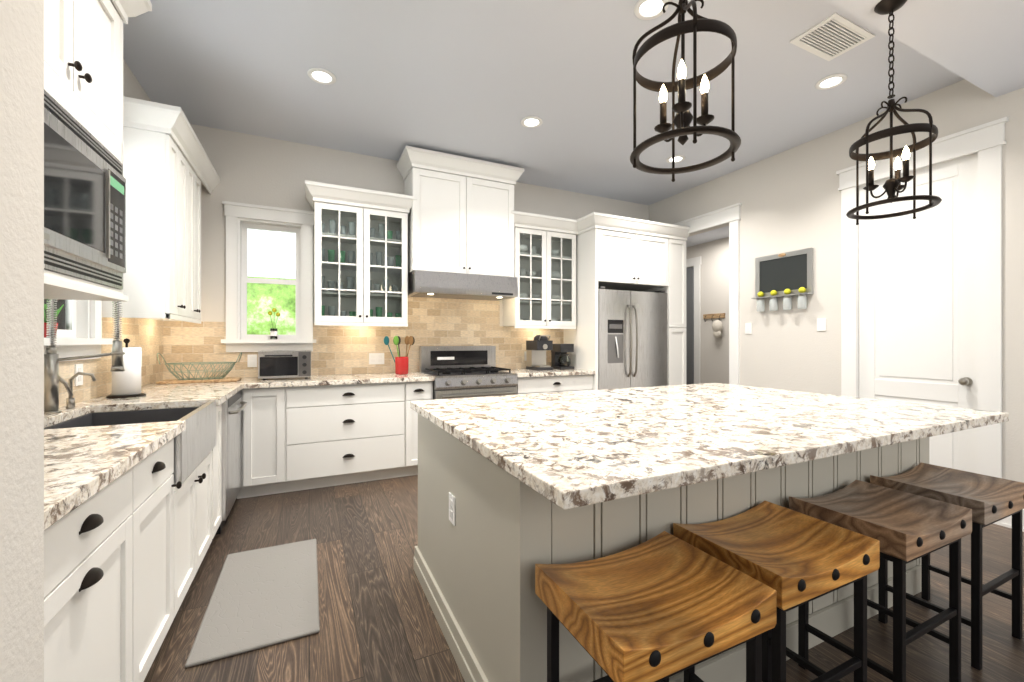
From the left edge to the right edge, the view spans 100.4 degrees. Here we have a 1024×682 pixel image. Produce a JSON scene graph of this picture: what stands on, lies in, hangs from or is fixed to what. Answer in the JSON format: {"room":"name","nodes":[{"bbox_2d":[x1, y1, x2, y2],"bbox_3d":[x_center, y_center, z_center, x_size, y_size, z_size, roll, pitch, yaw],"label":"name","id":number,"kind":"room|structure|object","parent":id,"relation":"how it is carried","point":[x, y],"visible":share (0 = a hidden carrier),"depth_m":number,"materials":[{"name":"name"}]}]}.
{"room":"kitchen","nodes":[
{"label":"kitchen","id":0,"kind":"room"},
{"bbox_2d":[0,0,43,681],"bbox_3d":[0.019,-0.315,-1.264,0.150,3.130,4.500,0,0,-25],"label":"wall","id":1,"kind":"structure","parent":0,"point":[21,340],"depth_m":0.71,"materials":[{"name":"white paint"}]},
{"bbox_2d":[46,59,162,427],"bbox_3d":[-2.287,-0.315,2.030,0.150,3.130,3.430,0,0,-25],"label":"wall","id":2,"kind":"structure","parent":0,"point":[132,87],"depth_m":2.97,"materials":[{"name":"white paint"}]},
{"bbox_2d":[44,299,113,361],"bbox_3d":[-2.255,-0.568,2.040,0.217,1.335,1.010,0,0,-25],"label":"window","id":3,"kind":"structure","parent":2,"relation":"in","point":[79,330],"depth_m":2.34,"materials":[{"name":"white wood"}]},
{"bbox_2d":[44,304,63,337],"bbox_3d":[-2.229,-0.146,2.031,0.153,0.260,0.155,0,0,-25],"label":"plant","id":4,"kind":"object","parent":3,"relation":"on","point":[45,321],"visible":0.17,"depth_m":2.01,"materials":[{"name":"green plant"}]},
{"bbox_2d":[75,364,82,385],"bbox_3d":[-2.312,0.180,2.279,0.009,0.114,0.074,0,0,-25],"label":"switch plate","id":5,"kind":"object","parent":2,"relation":"attached to","point":[78,367],"depth_m":2.27,"materials":[{"name":"white plastic"}]},
{"bbox_2d":[163,124,648,377],"bbox_3d":[-0.561,-0.315,4.831,5.670,3.130,0.150,0,0,-25],"label":"wall","id":6,"kind":"structure","parent":0,"point":[257,170],"depth_m":3.99,"materials":[{"name":"white paint"}]},
{"bbox_2d":[247,354,256,366],"bbox_3d":[-2.364,0.180,3.883,0.074,0.114,0.008,0,0,-25],"label":"switch plate","id":7,"kind":"object","parent":6,"relation":"attached to","point":[251,359],"depth_m":3.88,"materials":[{"name":"white plastic"}]},
{"bbox_2d":[221,201,315,351],"bbox_3d":[-2.250,-0.568,3.992,0.760,1.335,0.217,0,0,-25],"label":"window","id":8,"kind":"structure","parent":6,"relation":"in","point":[238,337],"depth_m":3.94,"materials":[{"name":"white wood"}]},
{"bbox_2d":[268,308,279,338],"bbox_3d":[-2.220,-0.162,3.983,0.102,0.292,0.061,0,0,-25],"label":"flower vase","id":9,"kind":"object","parent":8,"relation":"on","point":[273,332],"visible":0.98,"depth_m":3.97,"materials":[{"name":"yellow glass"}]},
{"bbox_2d":[369,353,383,363],"bbox_3d":[-1.379,0.180,4.350,0.150,0.114,0.008,0,0,-25],"label":"switch plate","id":10,"kind":"object","parent":6,"relation":"attached to","point":[376,358],"depth_m":4.35,"materials":[{"name":"white plastic"}]},
{"bbox_2d":[123,0,963,204],"bbox_3d":[0.148,-1.930,3.336,5.670,0.100,3.460,0,0,-25],"label":"ceiling","id":11,"kind":"structure","parent":0,"point":[478,79],"depth_m":3.06,"materials":[{"name":"white paint"}]},
{"bbox_2d":[307,68,335,84],"bbox_3d":[-1.342,-1.874,3.011,0.182,0.011,0.193,0,0,-25],"label":"recessed light","id":12,"kind":"object","parent":11,"relation":"in","point":[319,75],"depth_m":3.02,"materials":[{"name":"white"}]},
{"bbox_2d":[521,116,542,127],"bbox_3d":[0.168,-1.874,3.639,0.179,0.011,0.191,0,0,-25],"label":"recessed light","id":13,"kind":"object","parent":11,"relation":"in","point":[530,121],"depth_m":3.65,"materials":[{"name":"white"}]},
{"bbox_2d":[634,0,668,19],"bbox_3d":[0.775,-1.874,2.395,0.185,0.011,0.170,0,0,-25],"label":"recessed light","id":14,"kind":"object","parent":11,"relation":"in","point":[647,9],"depth_m":2.41,"materials":[{"name":"white"}]},
{"bbox_2d":[666,155,684,162],"bbox_3d":[1.679,-1.874,4.379,0.186,0.011,0.190,0,0,-25],"label":"recessed light","id":15,"kind":"object","parent":11,"relation":"in","point":[678,158],"depth_m":4.39,"materials":[{"name":"white"}]},
{"bbox_2d":[630,0,740,181],"bbox_3d":[0.586,-1.137,1.463,0.352,1.066,0.352,0,0,-25],"label":"pendant lantern","id":16,"kind":"object","parent":11,"relation":"hanging from","point":[683,118],"visible":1,"depth_m":1.44,"materials":[{"name":"black metal"}]},
{"bbox_2d":[815,73,846,89],"bbox_3d":[2.297,-1.874,3.075,0.190,0.011,0.186,0,0,-25],"label":"recessed light","id":17,"kind":"object","parent":11,"relation":"in","point":[831,81],"depth_m":3.09,"materials":[{"name":"white"}]},
{"bbox_2d":[790,13,874,60],"bbox_3d":[1.986,-1.875,2.648,0.420,0.009,0.260,0,0,-25],"label":"ceiling vent","id":18,"kind":"object","parent":11,"relation":"in","point":[832,36],"visible":1,"depth_m":2.63,"materials":[{"name":"white metal"}]},
{"bbox_2d":[144,475,1023,681],"bbox_3d":[0.730,1.280,1.786,9.250,0.060,9.400,0,0,-25],"label":"floor","id":19,"kind":"structure","parent":0,"point":[378,622],"depth_m":1.96,"materials":[{"name":"brown wood"}]},
{"bbox_2d":[185,539,319,667],"bbox_3d":[-1.236,1.242,2.148,0.470,0.016,0.940,0,0,-25],"label":"rug","id":20,"kind":"object","parent":19,"relation":"on","point":[264,597],"visible":0.94,"depth_m":2.01,"materials":[{"name":"grey fabric"}]},
{"bbox_2d":[44,0,689,681],"bbox_3d":[0.205,-0.295,3.213,5.367,3.090,3.430,0,0,-25],"label":"kitchen cabinets","id":21,"kind":"object","parent":19,"relation":"on","point":[142,494],"visible":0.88,"depth_m":3.10,"materials":[{"name":"white wood"}]},
{"bbox_2d":[44,299,124,414],"bbox_3d":[-2.016,0.021,2.052,0.288,0.617,0.216,0,0,-25],"label":"faucet","id":22,"kind":"object","parent":21,"relation":"in","point":[52,376],"visible":0.69,"depth_m":1.94,"materials":[{"name":"silver metal"}]},
{"bbox_2d":[44,49,125,289],"bbox_3d":[-1.442,-0.470,1.419,0.052,0.516,0.760,0,0,-25],"label":"microwave","id":23,"kind":"object","parent":21,"relation":"in","point":[85,183],"depth_m":1.41,"materials":[{"name":"silver metal"}]},
{"bbox_2d":[106,338,146,397],"bbox_3d":[-2.288,0.156,2.534,0.180,0.345,0.180,0,0,-25],"label":"paper towel holder","id":24,"kind":"object","parent":21,"relation":"in","point":[126,383],"visible":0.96,"depth_m":2.49,"materials":[{"name":"white paper"}]},
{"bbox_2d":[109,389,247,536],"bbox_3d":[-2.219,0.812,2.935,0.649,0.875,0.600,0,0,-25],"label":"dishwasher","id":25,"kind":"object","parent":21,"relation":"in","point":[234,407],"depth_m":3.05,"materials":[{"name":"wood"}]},
{"bbox_2d":[156,377,240,383],"bbox_3d":[-2.515,0.320,3.455,0.520,0.018,0.260,0,0,-25],"label":"cutting board","id":26,"kind":"object","parent":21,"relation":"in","point":[177,381],"visible":0.96,"depth_m":3.36,"materials":[{"name":"brown wood"}]},
{"bbox_2d":[157,352,241,379],"bbox_3d":[-2.515,0.200,3.455,0.561,0.217,0.258,0,0,-25],"label":"wire basket","id":27,"kind":"object","parent":26,"relation":"on","point":[200,376],"visible":1,"depth_m":3.44,"materials":[{"name":"grey"}]},
{"bbox_2d":[258,350,310,379],"bbox_3d":[-1.982,0.206,3.743,0.400,0.245,0.337,0,0,-25],"label":"toaster oven","id":28,"kind":"object","parent":21,"relation":"in","point":[284,363],"visible":1,"depth_m":3.62,"materials":[{"name":"silver metal"}]},
{"bbox_2d":[384,336,414,374],"bbox_3d":[-1.113,0.139,4.255,0.316,0.380,0.173,0,0,-25],"label":"utensil crock","id":29,"kind":"object","parent":21,"relation":"in","point":[401,365],"visible":1,"depth_m":4.20,"materials":[{"name":"red ceramic"}]},
{"bbox_2d":[404,269,518,300],"bbox_3d":[-0.529,-0.567,4.483,1.080,0.217,0.498,0,0,-25],"label":"range hood","id":30,"kind":"object","parent":21,"relation":"attached to","point":[423,284],"depth_m":4.29,"materials":[{"name":"silver metal"}]},
{"bbox_2d":[526,335,552,370],"bbox_3d":[0.316,0.129,4.884,0.200,0.400,0.287,0,0,-25],"label":"pod coffee maker","id":31,"kind":"object","parent":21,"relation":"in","point":[537,346],"visible":1,"depth_m":4.86,"materials":[{"name":"grey plastic"}]},
{"bbox_2d":[551,344,573,369],"bbox_3d":[0.583,0.181,5.031,0.210,0.295,0.230,0,0,-25],"label":"drip coffee maker","id":32,"kind":"object","parent":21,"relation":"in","point":[559,356],"visible":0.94,"depth_m":4.97,"materials":[{"name":"grey plastic"}]},
{"bbox_2d":[419,346,517,399],"bbox_3d":[-0.449,0.652,4.385,0.854,1.195,0.693,0,0,-25],"label":"range","id":33,"kind":"object","parent":19,"relation":"on","point":[463,371],"visible":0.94,"depth_m":4.29,"materials":[{"name":"silver metal"}]},
{"bbox_2d":[598,286,666,389],"bbox_3d":[1.307,0.319,5.210,1.020,1.862,0.708,0,0,-25],"label":"fridge","id":34,"kind":"object","parent":19,"relation":"on","point":[632,339],"visible":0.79,"depth_m":4.92,"materials":[{"name":"silver metal"}]},
{"bbox_2d":[535,531,775,681],"bbox_3d":[0.350,0.925,1.089,0.466,0.650,0.377,0,0,-25],"label":"stool","id":35,"kind":"object","parent":19,"relation":"on","point":[663,606],"visible":1,"depth_m":1.02,"materials":[{"name":"brown wood"}]},
{"bbox_2d":[413,413,930,681],"bbox_3d":[0.806,0.810,2.259,2.364,0.880,1.298,0,0,-25],"label":"kitchen island","id":36,"kind":"object","parent":19,"relation":"on","point":[491,534],"visible":0.29,"depth_m":1.50,"materials":[{"name":"beige wood"}]},
{"bbox_2d":[410,383,1008,509],"bbox_3d":[0.860,0.349,2.152,2.400,0.039,1.570,0,0,-25],"label":"island countertop","id":37,"kind":"structure","parent":36,"relation":"on","point":[568,450],"depth_m":1.59,"materials":[{"name":"stone"}]},
{"bbox_2d":[673,501,879,681],"bbox_3d":[0.820,0.925,1.347,0.466,0.650,0.377,0,0,-25],"label":"stool","id":38,"kind":"object","parent":19,"relation":"on","point":[793,559],"visible":0.85,"depth_m":1.28,"materials":[{"name":"brown wood"}]},
{"bbox_2d":[789,480,971,681],"bbox_3d":[1.358,0.925,1.588,0.466,0.650,0.377,0,0,-25],"label":"stool","id":39,"kind":"object","parent":19,"relation":"on","point":[904,528],"visible":0.85,"depth_m":1.52,"materials":[{"name":"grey wood"}]},
{"bbox_2d":[870,462,1023,669],"bbox_3d":[1.892,0.925,1.851,0.466,0.650,0.377,0,0,-25],"label":"stool","id":40,"kind":"object","parent":19,"relation":"on","point":[987,500],"visible":0.88,"depth_m":1.79,"materials":[{"name":"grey wood"}]},
{"bbox_2d":[683,226,728,383],"bbox_3d":[2.781,-0.200,5.859,1.450,2.900,3.800,0,0,-25],"label":"wall","id":41,"kind":"structure","parent":0,"point":[711,248],"depth_m":6.59,"materials":[{"name":"white paint"}]},
{"bbox_2d":[686,256,700,384],"bbox_3d":[2.817,-0.050,7.188,0.040,2.600,0.870,0,0,-25],"label":"hall door","id":42,"kind":"structure","parent":41,"relation":"in","point":[692,325],"depth_m":6.91,"materials":[{"name":"grey"}]},
{"bbox_2d":[703,313,724,337],"bbox_3d":[3.074,-0.235,6.561,0.115,0.370,0.384,0,0,-25],"label":"hook rail","id":43,"kind":"object","parent":41,"relation":"attached to","point":[717,326],"visible":1,"depth_m":6.45,"materials":[{"name":"brown wood"}]},
{"bbox_2d":[649,79,1023,482],"bbox_3d":[3.632,-0.315,2.433,0.150,3.130,8.080,0,0,-25],"label":"wall","id":44,"kind":"structure","parent":0,"point":[790,200],"depth_m":3.93,"materials":[{"name":"white paint"}]},
{"bbox_2d":[745,323,751,333],"bbox_3d":[2.531,-0.135,4.567,0.009,0.116,0.074,0,0,-25],"label":"switch plate","id":45,"kind":"object","parent":44,"relation":"attached to","point":[748,326],"depth_m":4.56,"materials":[{"name":"white plastic"}]},
{"bbox_2d":[751,248,812,311],"bbox_3d":[2.654,-0.587,4.216,0.085,0.567,0.560,0,0,-25],"label":"frame","id":46,"kind":"object","parent":44,"relation":"attached to","point":[786,275],"visible":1,"depth_m":4.20,"materials":[{"name":"grey wood"}]},
{"bbox_2d":[817,318,825,330],"bbox_3d":[2.839,-0.150,3.917,0.009,0.116,0.074,0,0,-25],"label":"switch plate","id":47,"kind":"object","parent":44,"relation":"attached to","point":[821,322],"depth_m":3.91,"materials":[{"name":"white plastic"}]},
{"bbox_2d":[661,117,1008,524],"bbox_3d":[2.709,-0.125,4.331,0.190,2.750,3.180,0,0,-25],"label":"door frame","id":48,"kind":"structure","parent":44,"relation":"attached to","point":[986,141],"depth_m":3.00,"materials":[{"name":"white wood"}]},
{"bbox_2d":[859,152,977,473],"bbox_3d":[3.130,-0.050,3.335,0.114,2.575,0.734,0,0,-25],"label":"pantry door","id":49,"kind":"structure","parent":44,"relation":"in","point":[918,309],"depth_m":3.27,"materials":[{"name":"white wood"}]},
{"bbox_2d":[1001,509,1023,531],"bbox_3d":[4.304,1.180,0.820,0.021,0.140,4.590,0,0,-25],"label":"baseboard","id":50,"kind":"structure","parent":44,"relation":"attached to","point":[1006,522],"depth_m":2.85,"materials":[{"name":"white wood"}]},
{"bbox_2d":[831,0,1023,96],"bbox_3d":[1.010,-1.825,-0.727,7.600,0.310,4.620,0,0,-25],"label":"ceiling","id":51,"kind":"structure","parent":0,"point":[979,43],"depth_m":2.32,"materials":[{"name":"white paint"}]},
{"bbox_2d":[846,0,941,224],"bbox_3d":[1.873,-1.142,2.107,0.352,1.056,0.352,0,0,-25],"label":"pendant lantern","id":52,"kind":"object","parent":51,"relation":"hanging from","point":[892,186],"visible":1,"depth_m":2.10,"materials":[{"name":"black metal"}]},
{"label":"outside","id":53,"kind":"structure","parent":0,"visible":0},
{"bbox_2d":[247,229,295,334],"bbox_3d":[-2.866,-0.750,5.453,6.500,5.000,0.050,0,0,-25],"label":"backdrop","id":54,"kind":"structure","parent":53,"point":[258,306],"depth_m":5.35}
]}

